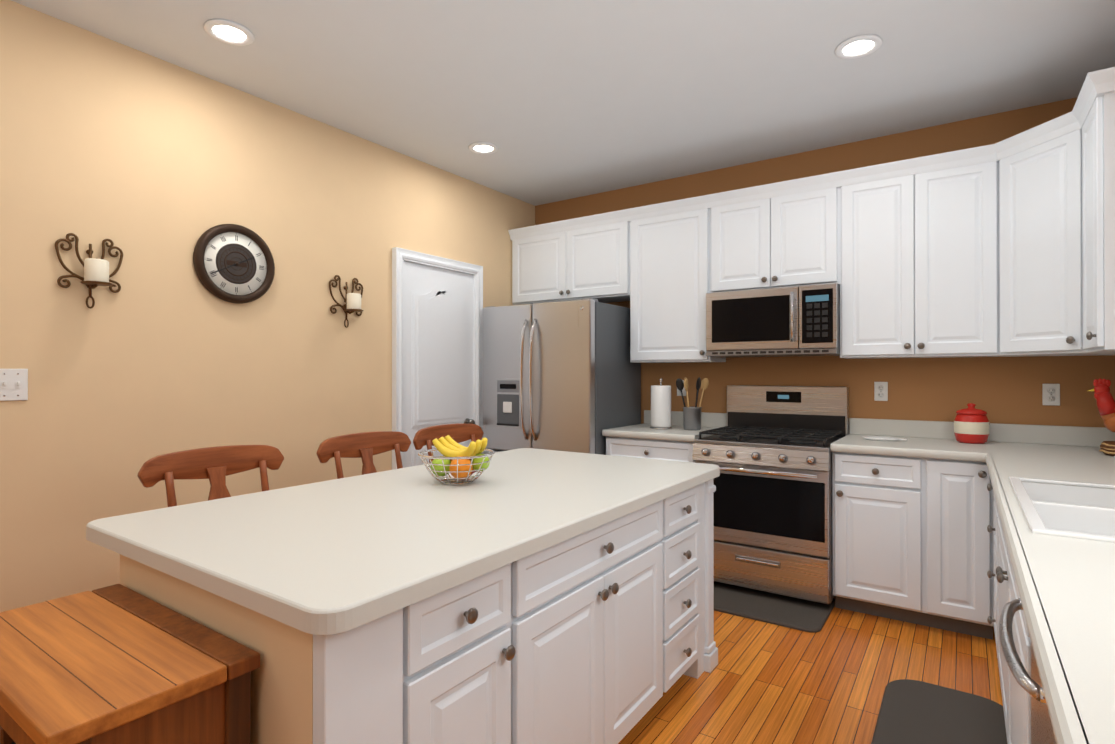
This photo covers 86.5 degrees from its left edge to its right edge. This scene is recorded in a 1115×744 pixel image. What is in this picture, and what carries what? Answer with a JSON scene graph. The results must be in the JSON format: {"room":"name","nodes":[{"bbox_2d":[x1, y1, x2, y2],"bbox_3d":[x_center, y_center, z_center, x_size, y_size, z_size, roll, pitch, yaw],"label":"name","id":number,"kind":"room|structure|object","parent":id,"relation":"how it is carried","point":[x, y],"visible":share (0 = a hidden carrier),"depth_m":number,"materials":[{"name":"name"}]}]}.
{"room":"kitchen","nodes":[
{"label":"kitchen","id":0,"kind":"room"},
{"bbox_2d":[0,0,534,611],"bbox_3d":[-2.074,-0.072,2.453,0.100,2.740,6.700,0,0,34],"label":"wall","id":1,"kind":"structure","parent":0,"point":[152,168],"depth_m":2.75,"materials":[{"name":"beige paint"}]},
{"bbox_2d":[0,369,27,400],"bbox_3d":[-2.112,0.049,2.291,0.017,0.124,0.100,0,0,34],"label":"switch plate","id":2,"kind":"object","parent":1,"relation":"attached to","point":[13,384],"visible":1,"depth_m":2.30,"materials":[{"name":"plastic"}]},
{"bbox_2d":[55,233,122,308],"bbox_3d":[-1.921,-0.420,2.462,0.140,0.306,0.238,0,0,34],"label":"sconce","id":3,"kind":"object","parent":1,"relation":"attached to","point":[96,272],"visible":1,"depth_m":2.44,"materials":[{"name":"brown metal"}]},
{"bbox_2d":[193,224,274,303],"bbox_3d":[-1.619,-0.545,2.988,0.044,0.398,0.398,0,0,34],"label":"wall clock","id":4,"kind":"object","parent":1,"relation":"attached to","point":[233,263],"visible":1,"depth_m":2.97,"materials":[{"name":"brown metal"}]},
{"bbox_2d":[329,275,363,327],"bbox_3d":[-1.211,-0.416,3.496,0.140,0.306,0.238,0,0,34],"label":"sconce","id":5,"kind":"object","parent":1,"relation":"attached to","point":[352,300],"visible":0.98,"depth_m":3.47,"materials":[{"name":"brown metal"}]},
{"bbox_2d":[392,247,482,469],"bbox_3d":[-0.802,0.251,4.144,0.079,2.105,0.830,0,0,34],"label":"interior door","id":6,"kind":"structure","parent":1,"relation":"in","point":[437,340],"depth_m":4.10,"materials":[{"name":"white wood"}]},
{"bbox_2d":[11,0,1114,205],"bbox_3d":[-0.467,-1.476,1.354,4.000,0.060,6.700,0,0,34],"label":"ceiling","id":7,"kind":"structure","parent":0,"point":[555,100],"depth_m":2.82,"materials":[{"name":"paint"}]},
{"bbox_2d":[203,19,254,45],"bbox_3d":[-1.390,-1.435,2.510,0.190,0.011,0.190,0,0,34],"label":"recessed light","id":8,"kind":"object","parent":7,"relation":"in","point":[229,32],"visible":1,"depth_m":2.50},
{"bbox_2d":[469,142,497,153],"bbox_3d":[-0.473,-1.431,3.791,0.190,0.011,0.190,0,0,34],"label":"recessed light","id":9,"kind":"object","parent":7,"relation":"in","point":[483,148],"visible":1,"depth_m":3.78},
{"bbox_2d":[835,34,882,58],"bbox_3d":[1.330,-1.435,2.619,0.190,0.011,0.190,0,0,34],"label":"recessed light","id":10,"kind":"object","parent":7,"relation":"in","point":[859,46],"visible":1,"depth_m":2.61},
{"bbox_2d":[618,597,1002,743],"bbox_3d":[-0.467,1.324,1.344,4.000,0.060,6.700,0,0,34],"label":"floor","id":11,"kind":"structure","parent":0,"point":[764,683],"depth_m":2.50,"materials":[{"name":"brown wood"}]},
{"bbox_2d":[0,584,259,743],"bbox_3d":[-0.928,0.913,1.182,0.665,0.760,0.320,0,0,34],"label":"side table","id":12,"kind":"object","parent":11,"relation":"on","point":[117,664],"visible":0.98,"depth_m":1.08,"materials":[{"name":"wood"}]},
{"bbox_2d":[137,445,283,506],"bbox_3d":[-1.120,0.791,2.122,0.479,1.013,0.520,0,0,34],"label":"chair","id":13,"kind":"object","parent":11,"relation":"on","point":[216,465],"visible":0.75,"depth_m":2.22,"materials":[{"name":"brown wood"}]},
{"bbox_2d":[316,431,410,478],"bbox_3d":[-0.735,0.793,2.683,0.479,1.013,0.520,0,0,34],"label":"chair","id":14,"kind":"object","parent":11,"relation":"on","point":[365,447],"visible":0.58,"depth_m":2.79,"materials":[{"name":"brown wood"}]},
{"bbox_2d":[120,472,719,743],"bbox_3d":[-0.201,0.875,2.076,0.911,0.841,1.954,0,0,34],"label":"kitchen island","id":15,"kind":"object","parent":11,"relation":"on","point":[528,596],"depth_m":1.48,"materials":[{"name":"laminate"}]},
{"bbox_2d":[86,448,719,643],"bbox_3d":[-0.286,0.433,2.127,1.115,0.042,1.990,0,0,34],"label":"island countertop","id":16,"kind":"structure","parent":15,"relation":"on","point":[312,560],"depth_m":1.55,"materials":[{"name":"white stone"}]},
{"bbox_2d":[418,435,494,484],"bbox_3d":[-0.375,0.326,2.207,0.284,0.170,0.284,0,0,34],"label":"fruit bowl","id":17,"kind":"object","parent":16,"relation":"on","point":[458,462],"visible":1,"depth_m":2.17,"materials":[{"name":"silver metal"}]},
{"bbox_2d":[413,424,483,462],"bbox_3d":[-0.423,0.795,3.136,0.479,1.013,0.520,0,0,34],"label":"chair","id":18,"kind":"object","parent":11,"relation":"on","point":[457,433],"visible":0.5,"depth_m":3.25,"materials":[{"name":"brown wood"}]},
{"bbox_2d":[483,298,640,454],"bbox_3d":[0.015,0.408,4.427,0.944,1.793,0.818,0,0,34],"label":"refrigerator","id":19,"kind":"object","parent":11,"relation":"on","point":[562,376],"visible":0.56,"depth_m":4.11,"materials":[{"name":"metal"}]},
{"bbox_2d":[602,410,726,462],"bbox_3d":[0.749,0.796,4.057,0.649,1.015,0.650,0,0,34],"label":"base cabinet","id":20,"kind":"object","parent":11,"relation":"on","point":[674,443],"visible":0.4,"depth_m":3.87,"materials":[{"name":"white wood"}]},
{"bbox_2d":[650,378,671,428],"bbox_3d":[0.711,0.216,4.070,0.154,0.344,0.154,0,0,34],"label":"paper towel holder","id":21,"kind":"object","parent":20,"relation":"on","point":[660,406],"visible":1,"depth_m":4.01,"materials":[{"name":"white paper"}]},
{"bbox_2d":[676,377,708,429],"bbox_3d":[0.906,0.211,3.984,0.199,0.352,0.215,0,0,34],"label":"utensil crock","id":22,"kind":"object","parent":20,"relation":"on","point":[691,418],"visible":1,"depth_m":3.94,"materials":[{"name":"grey ceramic"}]},
{"bbox_2d":[692,385,848,603],"bbox_3d":[1.306,0.696,3.618,0.756,1.212,0.724,0,0,34],"label":"range","id":23,"kind":"object","parent":11,"relation":"on","point":[767,450],"visible":0.96,"depth_m":3.39,"materials":[{"name":"silver metal"}]},
{"bbox_2d":[714,581,834,632],"bbox_3d":[1.157,1.292,3.353,0.702,0.016,0.550,0,0,34],"label":"area rug","id":24,"kind":"object","parent":11,"relation":"on","point":[786,611],"visible":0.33,"depth_m":3.23,"materials":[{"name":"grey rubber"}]},
{"bbox_2d":[831,450,925,625],"bbox_3d":[1.830,0.865,3.332,0.422,0.872,0.620,0,0,34],"label":"base cabinet","id":25,"kind":"object","parent":11,"relation":"on","point":[879,499],"depth_m":3.07,"materials":[{"name":"white wood"}]},
{"bbox_2d":[830,434,1114,461],"bbox_3d":[2.206,0.406,3.072,1.342,0.042,0.626,0,0,34],"label":"countertop","id":26,"kind":"structure","parent":25,"relation":"on","point":[948,447],"depth_m":3.02,"materials":[{"name":"white stone"}]},
{"bbox_2d":[862,436,907,440],"bbox_3d":[1.842,0.377,3.340,0.229,0.016,0.106,0,0,34],"label":"dish","id":27,"kind":"object","parent":26,"relation":"on","point":[878,438],"visible":1,"depth_m":3.32,"materials":[{"name":"ceramic"}]},
{"bbox_2d":[953,403,989,443],"bbox_3d":[2.255,0.277,3.227,0.166,0.215,0.158,0,0,34],"label":"canister","id":28,"kind":"object","parent":26,"relation":"on","point":[971,423],"visible":1,"depth_m":3.17,"materials":[{"name":"ceramic"}]},
{"bbox_2d":[1088,378,1114,455],"bbox_3d":[2.595,0.206,2.703,0.269,0.353,0.238,0,0,34],"label":"rooster figurine","id":29,"kind":"object","parent":26,"relation":"on","point":[1104,398],"visible":1,"depth_m":2.72,"materials":[{"name":"red ceramic"}]},
{"bbox_2d":[871,679,1006,743],"bbox_3d":[1.268,1.287,1.936,0.430,0.016,1.140,0,0,34],"label":"area rug","id":30,"kind":"object","parent":11,"relation":"on","point":[915,712],"visible":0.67,"depth_m":2.19,"materials":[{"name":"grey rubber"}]},
{"bbox_2d":[926,454,989,638],"bbox_3d":[2.120,0.864,3.134,0.280,0.872,0.620,0,0,34],"label":"base cabinet","id":31,"kind":"object","parent":11,"relation":"on","point":[937,524],"depth_m":2.88,"materials":[{"name":"white wood"}]},
{"bbox_2d":[990,454,1114,493],"bbox_3d":[2.079,0.403,2.275,0.648,0.042,0.832,0,0,34],"label":"countertop","id":32,"kind":"structure","parent":31,"relation":"on","point":[1009,469],"depth_m":2.30,"materials":[{"name":"white stone"}]},
{"bbox_2d":[1022,482,1114,537],"bbox_3d":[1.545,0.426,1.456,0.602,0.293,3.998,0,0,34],"label":"sink","id":33,"kind":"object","parent":32,"relation":"in","point":[1090,510],"depth_m":1.70,"materials":[{"name":"white ceramic"}]},
{"bbox_2d":[990,466,1013,639],"bbox_3d":[2.199,0.862,2.439,0.638,0.872,0.400,0,0,34],"label":"base cabinet","id":34,"kind":"object","parent":11,"relation":"on","point":[1000,503],"depth_m":2.62,"materials":[{"name":"white wood"}]},
{"bbox_2d":[994,514,1013,692],"bbox_3d":[1.885,0.946,1.982,0.638,0.700,0.708,0,0,34],"label":"base cabinet","id":35,"kind":"object","parent":11,"relation":"on","point":[1003,523],"depth_m":2.27,"materials":[{"name":"white wood"}]},
{"bbox_2d":[999,554,1056,743],"bbox_3d":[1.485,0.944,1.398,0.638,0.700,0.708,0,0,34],"label":"dishwasher","id":36,"kind":"object","parent":11,"relation":"on","point":[1016,700],"depth_m":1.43,"materials":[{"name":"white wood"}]},
{"bbox_2d":[1050,670,1073,743],"bbox_3d":[0.669,0.854,0.211,0.638,0.872,0.956,0,0,34],"label":"base cabinet","id":37,"kind":"object","parent":11,"relation":"on","point":[1061,728],"depth_m":0.66,"materials":[{"name":"white wood"}]},
{"bbox_2d":[1014,526,1114,743],"bbox_3d":[0.884,0.397,0.535,0.648,0.042,1.730,0,0,34],"label":"countertop","id":38,"kind":"structure","parent":37,"relation":"on","point":[1069,579],"depth_m":0.91,"materials":[{"name":"white stone"}]},
{"bbox_2d":[535,97,1114,427],"bbox_3d":[1.401,-0.066,4.069,3.800,2.740,0.100,0,0,34],"label":"wall","id":39,"kind":"structure","parent":0,"point":[1003,390],"depth_m":3.58,"materials":[{"name":"paint"}]},
{"bbox_2d":[510,223,567,304],"bbox_3d":[-0.064,-0.826,4.815,0.539,0.555,0.330,0,0,34],"label":"upper cabinet","id":40,"kind":"object","parent":39,"relation":"attached to","point":[539,258],"depth_m":4.66,"materials":[{"name":"white wood"}]},
{"bbox_2d":[568,215,627,302],"bbox_3d":[0.380,-0.827,4.510,0.539,0.555,0.330,0,0,34],"label":"upper cabinet","id":41,"kind":"object","parent":39,"relation":"attached to","point":[597,248],"depth_m":4.37,"materials":[{"name":"white wood"}]},
{"bbox_2d":[628,199,725,362],"bbox_3d":[0.846,-0.587,4.190,0.590,1.037,0.330,0,0,34],"label":"upper cabinet","id":42,"kind":"object","parent":39,"relation":"attached to","point":[670,248],"depth_m":4.04,"materials":[{"name":"white wood"}]},
{"bbox_2d":[677,380,685,395],"bbox_3d":[0.908,0.117,4.339,0.072,0.116,0.009,0,0,34],"label":"electrical outlet","id":43,"kind":"object","parent":39,"relation":"attached to","point":[679,392],"visible":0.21,"depth_m":4.33,"materials":[{"name":"plastic"}]},
{"bbox_2d":[712,191,771,292],"bbox_3d":[1.250,-0.810,3.913,0.390,0.592,0.330,0,0,34],"label":"upper cabinet","id":44,"kind":"object","parent":39,"relation":"attached to","point":[741,224],"depth_m":3.76,"materials":[{"name":"white wood"}]},
{"bbox_2d":[772,179,839,287],"bbox_3d":[1.571,-0.811,3.692,0.390,0.592,0.330,0,0,34],"label":"upper cabinet","id":45,"kind":"object","parent":39,"relation":"attached to","point":[806,217],"depth_m":3.55,"materials":[{"name":"white wood"}]},
{"bbox_2d":[706,283,839,357],"bbox_3d":[1.375,-0.306,3.750,0.774,0.407,0.450,0,0,34],"label":"over-the-range microwave","id":46,"kind":"object","parent":45,"relation":"attached to","point":[793,321],"visible":1,"depth_m":3.58,"materials":[{"name":"silver metal"}]},
{"bbox_2d":[840,167,915,358],"bbox_3d":[1.886,-0.596,3.475,0.375,1.025,0.330,0,0,34],"label":"upper cabinet","id":47,"kind":"object","parent":39,"relation":"attached to","point":[878,208],"depth_m":3.33,"materials":[{"name":"white wood"}]},
{"bbox_2d":[874,382,887,400],"bbox_3d":[1.971,0.118,3.609,0.072,0.116,0.009,0,0,34],"label":"electrical outlet","id":48,"kind":"object","parent":39,"relation":"attached to","point":[880,391],"visible":1,"depth_m":3.61,"materials":[{"name":"plastic"}]},
{"bbox_2d":[916,151,995,357],"bbox_3d":[2.195,-0.596,3.263,0.375,1.025,0.330,0,0,34],"label":"upper cabinet","id":49,"kind":"object","parent":39,"relation":"attached to","point":[956,198],"depth_m":3.13,"materials":[{"name":"white wood"}]},
{"bbox_2d":[850,418,1114,445],"bbox_3d":[2.378,0.336,3.322,1.342,0.101,0.020,0,0,34],"label":"backsplash","id":50,"kind":"structure","parent":39,"relation":"attached to","point":[1056,435],"depth_m":3.26,"materials":[{"name":"white stone"}]},
{"bbox_2d":[996,107,1079,354],"bbox_3d":[2.297,-0.628,2.827,0.288,1.061,0.288,0,0,34],"label":"upper cabinet","id":51,"kind":"object","parent":39,"relation":"attached to","point":[1005,248],"depth_m":2.82,"materials":[{"name":"white wood"}]},
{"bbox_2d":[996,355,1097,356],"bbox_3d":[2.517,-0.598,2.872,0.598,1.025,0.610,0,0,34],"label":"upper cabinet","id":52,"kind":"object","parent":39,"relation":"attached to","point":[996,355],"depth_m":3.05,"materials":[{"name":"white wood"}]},
{"bbox_2d":[1042,384,1059,405],"bbox_3d":[2.631,0.120,3.156,0.072,0.116,0.009,0,0,34],"label":"electrical outlet","id":53,"kind":"object","parent":39,"relation":"attached to","point":[1050,394],"visible":1,"depth_m":3.15,"materials":[{"name":"plastic"}]},
{"bbox_2d":[1076,79,1114,354],"bbox_3d":[2.353,-0.599,2.385,0.318,1.025,0.378,0,0,34],"label":"upper cabinet","id":54,"kind":"object","parent":39,"relation":"attached to","point":[1095,128],"depth_m":2.34,"materials":[{"name":"white wood"}]},
{"bbox_2d":[1014,482,1045,529],"bbox_3d":[1.386,0.477,1.743,0.010,0.188,0.850,0,0,34],"label":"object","id":55,"kind":"structure","parent":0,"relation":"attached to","point":[1025,516],"depth_m":1.59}
]}

